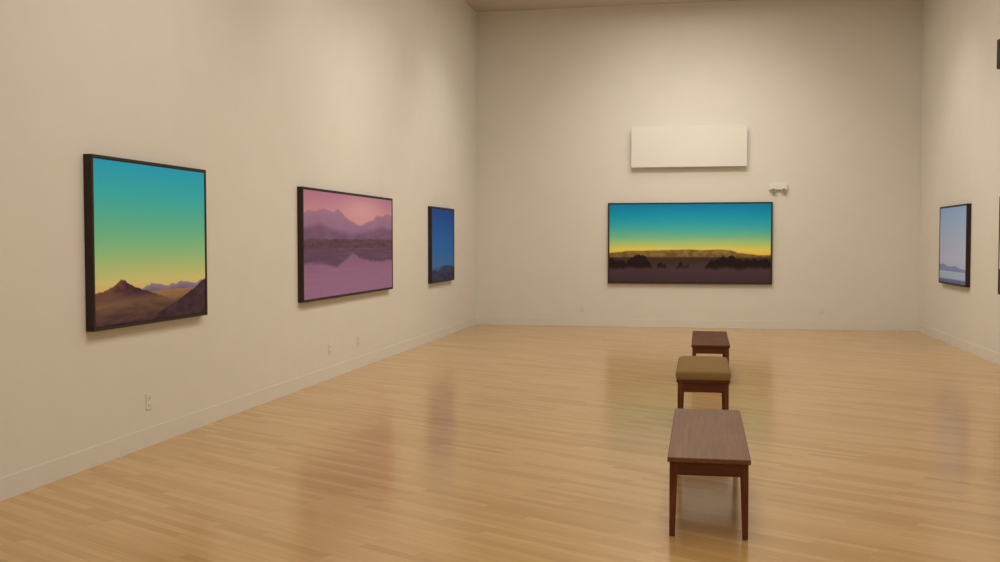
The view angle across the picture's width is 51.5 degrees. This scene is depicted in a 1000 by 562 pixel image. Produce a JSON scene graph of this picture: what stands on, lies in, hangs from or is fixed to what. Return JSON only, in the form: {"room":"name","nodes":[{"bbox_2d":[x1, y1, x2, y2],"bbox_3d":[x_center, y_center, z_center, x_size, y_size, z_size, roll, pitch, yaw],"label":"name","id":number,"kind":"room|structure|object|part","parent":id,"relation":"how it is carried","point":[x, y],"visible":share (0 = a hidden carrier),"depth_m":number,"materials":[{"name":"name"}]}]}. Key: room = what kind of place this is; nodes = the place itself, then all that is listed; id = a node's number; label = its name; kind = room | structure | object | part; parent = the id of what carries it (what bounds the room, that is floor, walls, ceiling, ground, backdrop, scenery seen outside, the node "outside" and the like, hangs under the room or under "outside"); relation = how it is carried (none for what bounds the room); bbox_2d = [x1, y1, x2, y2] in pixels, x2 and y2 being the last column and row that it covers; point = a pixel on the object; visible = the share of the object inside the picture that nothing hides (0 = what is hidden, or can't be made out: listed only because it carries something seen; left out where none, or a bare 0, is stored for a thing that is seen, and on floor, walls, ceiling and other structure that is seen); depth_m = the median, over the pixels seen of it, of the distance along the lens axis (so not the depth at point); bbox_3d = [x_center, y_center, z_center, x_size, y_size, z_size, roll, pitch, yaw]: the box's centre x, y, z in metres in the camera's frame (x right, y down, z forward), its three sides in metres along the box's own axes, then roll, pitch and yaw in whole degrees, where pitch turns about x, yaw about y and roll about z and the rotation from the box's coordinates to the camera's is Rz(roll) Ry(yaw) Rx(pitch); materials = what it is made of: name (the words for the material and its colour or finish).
{"room":"museum","nodes":[
{"label":"museum","id":0,"kind":"room"},
{"bbox_2d":[0,0,475,477],"bbox_3d":[-2.563,-1.576,7.881,0.150,5.540,21.900,0,2,11],"label":"wall","id":1,"kind":"structure","parent":0,"point":[268,98],"depth_m":8.72,"materials":[{"name":"paint"}]},
{"bbox_2d":[83,154,207,331],"bbox_3d":[-2.531,-0.278,7.543,0.060,1.161,1.589,0,2,11],"label":"painting","id":2,"kind":"object","parent":1,"relation":"attached to","point":[145,223],"visible":1,"depth_m":7.38,"materials":[{"name":"paint"}]},
{"bbox_3d":[-2.681,-0.248,6.775,0.060,1.117,0.022,0,2,11],"label":"frame","id":3,"kind":"part","parent":2,"relation":"part of","materials":[{"name":"brown wood"}]},
{"bbox_3d":[-2.531,-0.847,7.521,0.060,0.022,1.589,0,2,11],"label":"frame","id":4,"kind":"part","parent":2,"relation":"part of","materials":[{"name":"brown wood"}]},
{"bbox_3d":[-2.531,0.291,7.565,0.060,0.022,1.589,0,2,11],"label":"frame","id":5,"kind":"part","parent":2,"relation":"part of","materials":[{"name":"brown wood"}]},
{"bbox_3d":[-2.381,-0.307,8.312,0.060,1.117,0.022,0,2,11],"label":"frame","id":6,"kind":"part","parent":2,"relation":"part of","materials":[{"name":"brown wood"}]},
{"bbox_2d":[146,393,151,409],"bbox_3d":[-2.559,0.878,7.568,0.011,0.120,0.076,0,2,11],"label":"wall outlet","id":7,"kind":"object","parent":1,"relation":"attached to","point":[148,395],"visible":1,"depth_m":7.56,"materials":[{"name":"plastic"}]},
{"bbox_2d":[0,317,476,501],"bbox_3d":[-2.486,1.125,7.971,0.005,0.135,21.600,0,2,11],"label":"baseboard","id":8,"kind":"structure","parent":1,"relation":"attached to","point":[18,483],"depth_m":8.03,"materials":[{"name":"paint"}]},
{"bbox_2d":[328,343,330,353],"bbox_3d":[-1.843,0.734,11.246,0.011,0.120,0.076,0,2,11],"label":"wall outlet","id":9,"kind":"object","parent":1,"relation":"attached to","point":[329,344],"visible":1,"depth_m":11.22,"materials":[{"name":"plastic"}]},
{"bbox_2d":[297,186,392,302],"bbox_3d":[-1.697,-0.419,11.826,0.060,1.158,3.055,0,2,11],"label":"painting","id":10,"kind":"object","parent":1,"relation":"attached to","point":[345,240],"visible":1,"depth_m":11.44,"materials":[{"name":"paint"}]},
{"bbox_3d":[-1.987,-0.361,10.339,0.060,1.114,0.022,0,2,11],"label":"frame","id":11,"kind":"part","parent":10,"relation":"part of","materials":[{"name":"brown wood"}]},
{"bbox_3d":[-1.697,-0.987,11.804,0.060,0.022,3.055,0,2,11],"label":"frame","id":12,"kind":"part","parent":10,"relation":"part of","materials":[{"name":"brown wood"}]},
{"bbox_3d":[-1.696,0.148,11.849,0.060,0.022,3.055,0,2,11],"label":"frame","id":13,"kind":"part","parent":10,"relation":"part of","materials":[{"name":"brown wood"}]},
{"bbox_3d":[-1.407,-0.477,13.314,0.060,1.114,0.022,0,2,11],"label":"frame","id":14,"kind":"part","parent":10,"relation":"part of","materials":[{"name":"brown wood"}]},
{"bbox_2d":[357,335,359,345],"bbox_3d":[-1.661,0.698,12.178,0.011,0.120,0.076,0,2,11],"label":"wall outlet","id":15,"kind":"object","parent":1,"relation":"attached to","point":[358,336],"visible":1,"depth_m":12.17,"materials":[{"name":"plastic"}]},
{"bbox_2d":[428,206,453,283],"bbox_3d":[-0.895,-0.557,15.942,0.060,1.137,1.413,0,2,11],"label":"painting","id":16,"kind":"object","parent":1,"relation":"attached to","point":[440,220],"visible":1,"depth_m":15.77,"materials":[{"name":"paint"}]},
{"bbox_3d":[-1.028,-0.531,15.260,0.060,1.093,0.022,0,2,11],"label":"frame","id":17,"kind":"part","parent":16,"relation":"part of","materials":[{"name":"brown wood"}]},
{"bbox_3d":[-0.896,-1.114,15.920,0.060,0.022,1.413,0,2,11],"label":"frame","id":18,"kind":"part","parent":16,"relation":"part of","materials":[{"name":"brown wood"}]},
{"bbox_3d":[-0.895,0.000,15.964,0.060,0.022,1.413,0,2,11],"label":"frame","id":19,"kind":"part","parent":16,"relation":"part of","materials":[{"name":"brown wood"}]},
{"bbox_2d":[0,325,999,561],"bbox_3d":[1.178,1.293,7.264,7.770,0.150,21.900,0,2,11],"label":"floor","id":20,"kind":"structure","parent":0,"point":[476,443],"depth_m":6.92,"materials":[{"name":"brown wood"}]},
{"bbox_2d":[676,356,730,409],"bbox_3d":[1.691,0.916,8.642,0.427,0.495,1.083,0,2,11],"label":"upholstered bench","id":21,"kind":"object","parent":20,"relation":"on","point":[706,374],"visible":0.99,"depth_m":8.14,"materials":[{"name":"beige fabric"}]},
{"bbox_3d":[1.422,0.987,8.184,0.042,0.389,0.042,0,2,11],"label":"leg","id":22,"kind":"part","parent":21,"relation":"part of","materials":[{"name":"brown wood"}]},
{"bbox_2d":[676,356,730,380],"bbox_3d":[1.691,0.715,8.634,0.427,0.093,1.083,0,2,11],"label":"cushion","id":23,"kind":"object","parent":21,"relation":"on","point":[689,368],"depth_m":8.19,"materials":[{"name":"fabric"}]},
{"bbox_3d":[1.959,0.951,9.105,0.042,0.389,0.042,0,2,11],"label":"leg","id":24,"kind":"part","parent":21,"relation":"part of","materials":[{"name":"brown wood"}]},
{"bbox_3d":[1.767,0.990,8.117,0.042,0.389,0.042,0,2,11],"label":"leg","id":25,"kind":"part","parent":21,"relation":"part of","materials":[{"name":"brown wood"}]},
{"bbox_2d":[667,408,750,539],"bbox_3d":[1.196,1.064,5.973,0.412,0.407,1.556,0,2,11],"label":"wooden bench","id":26,"kind":"object","parent":20,"relation":"on","point":[703,442],"visible":1,"depth_m":5.40,"materials":[{"name":"brown wood"}]},
{"bbox_3d":[0.883,1.105,5.275,0.042,0.380,0.042,0,2,11],"label":"leg","id":27,"kind":"part","parent":26,"relation":"part of","materials":[{"name":"brown wood"}]},
{"bbox_3d":[1.225,1.108,5.208,0.042,0.380,0.042,0,2,11],"label":"leg","id":28,"kind":"part","parent":26,"relation":"part of","materials":[{"name":"brown wood"}]},
{"bbox_2d":[691,331,729,362],"bbox_3d":[2.365,0.841,11.684,0.399,0.407,1.723,0,2,11],"label":"wooden bench","id":29,"kind":"object","parent":20,"relation":"on","point":[703,342],"visible":0.9,"depth_m":11.02,"materials":[{"name":"brown wood"}]},
{"bbox_3d":[2.042,0.885,10.903,0.042,0.380,0.042,0,2,11],"label":"leg","id":30,"kind":"part","parent":29,"relation":"part of","materials":[{"name":"brown wood"}]},
{"bbox_3d":[2.371,0.888,10.839,0.042,0.380,0.042,0,2,11],"label":"leg","id":31,"kind":"part","parent":29,"relation":"part of","materials":[{"name":"brown wood"}]},
{"bbox_2d":[464,0,741,11],"bbox_3d":[1.175,-4.393,7.042,7.770,0.150,21.900,0,2,11],"label":"ceiling","id":32,"kind":"structure","parent":0,"point":[476,5],"depth_m":17.69,"materials":[{"name":"paint"}]},
{"bbox_2d":[476,0,922,322],"bbox_3d":[3.255,-1.966,17.820,7.470,5.540,0.150,0,2,11],"label":"wall","id":33,"kind":"structure","parent":0,"point":[827,94],"depth_m":17.66,"materials":[{"name":"paint"}]},
{"bbox_2d":[608,202,772,284],"bbox_3d":[3.237,-0.646,17.767,2.767,1.393,0.060,0,2,11],"label":"sunset painting","id":34,"kind":"object","parent":33,"relation":"attached to","point":[689,242],"visible":1,"depth_m":17.74,"materials":[{"name":"paint"}]},
{"bbox_3d":[1.890,-0.655,18.029,0.022,1.349,0.060,0,2,11],"label":"frame","id":35,"kind":"part","parent":34,"relation":"part of","materials":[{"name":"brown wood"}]},
{"bbox_3d":[3.238,0.039,17.794,2.767,0.022,0.060,0,2,11],"label":"frame","id":36,"kind":"part","parent":34,"relation":"part of","materials":[{"name":"brown wood"}]},
{"bbox_3d":[3.237,-1.331,17.741,2.767,0.022,0.060,0,2,11],"label":"frame","id":37,"kind":"part","parent":34,"relation":"part of","materials":[{"name":"brown wood"}]},
{"bbox_3d":[4.584,-0.636,17.505,0.022,1.349,0.060,0,2,11],"label":"frame","id":38,"kind":"part","parent":34,"relation":"part of","materials":[{"name":"brown wood"}]},
{"bbox_2d":[477,317,917,330],"bbox_3d":[3.241,0.737,17.849,7.460,0.135,0.005,0,2,11],"label":"baseboard","id":39,"kind":"structure","parent":33,"relation":"attached to","point":[871,326],"depth_m":17.80,"materials":[{"name":"paint"}]},
{"bbox_2d":[769,184,787,192],"bbox_3d":[4.675,-1.557,17.426,0.310,0.149,0.111,0,2,11],"label":"emergency light","id":40,"kind":"object","parent":33,"relation":"attached to","point":[772,187],"visible":1,"depth_m":17.41,"materials":[{"name":"plastic"}]},
{"bbox_3d":[3.217,-2.291,17.689,1.814,0.575,0.095,0,2,11],"label":"cleat","id":41,"kind":"object","parent":33,"relation":"attached to","visible":0},
{"bbox_2d":[631,124,746,167],"bbox_3d":[3.206,-2.289,17.630,1.934,0.695,0.025,0,2,11],"label":"wall panel","id":42,"kind":"object","parent":41,"relation":"attached to","point":[701,145],"visible":1,"depth_m":17.62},
{"bbox_2d":[918,0,999,353],"bbox_3d":[4.916,-1.524,6.425,0.150,5.540,21.900,0,2,11],"label":"wall","id":43,"kind":"structure","parent":0,"point":[960,105],"depth_m":14.26,"materials":[{"name":"paint"}]},
{"bbox_2d":[939,203,971,286],"bbox_3d":[6.392,-0.503,14.600,0.060,1.119,1.601,0,2,11],"label":"painting","id":44,"kind":"object","parent":43,"relation":"attached to","point":[955,220],"visible":1,"depth_m":14.42,"materials":[{"name":"paint"}]},
{"bbox_3d":[6.543,-0.534,15.374,0.060,1.075,0.022,0,2,11],"label":"frame","id":45,"kind":"part","parent":44,"relation":"part of","materials":[{"name":"brown wood"}]},
{"bbox_3d":[6.393,0.045,14.621,0.060,0.022,1.601,0,2,11],"label":"frame","id":46,"kind":"part","parent":44,"relation":"part of","materials":[{"name":"brown wood"}]},
{"bbox_3d":[6.392,-1.052,14.578,0.060,0.022,1.601,0,2,11],"label":"frame","id":47,"kind":"part","parent":44,"relation":"part of","materials":[{"name":"brown wood"}]},
{"bbox_3d":[6.242,-0.473,13.825,0.060,1.075,0.022,0,2,11],"label":"frame","id":48,"kind":"part","parent":44,"relation":"part of","materials":[{"name":"brown wood"}]},
{"bbox_2d":[918,323,999,365],"bbox_3d":[4.842,1.176,6.545,0.005,0.135,21.600,0,2,11],"label":"baseboard","id":49,"kind":"structure","parent":43,"relation":"attached to","point":[988,355],"depth_m":14.20,"materials":[{"name":"paint"}]},
{"bbox_2d":[997,39,999,68],"bbox_3d":[5.834,-2.630,11.943,0.170,0.340,0.260,0,2,11],"label":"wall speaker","id":50,"kind":"object","parent":43,"relation":"attached to","point":[998,40],"visible":1,"depth_m":11.97},
{"bbox_2d":[998,196,999,294],"bbox_3d":[5.781,-0.389,11.460,0.060,1.160,1.720,0,2,11],"label":"painting","id":51,"kind":"object","parent":43,"relation":"attached to","point":[999,196],"visible":1,"depth_m":12.28,"materials":[{"name":"paint"}]}
]}

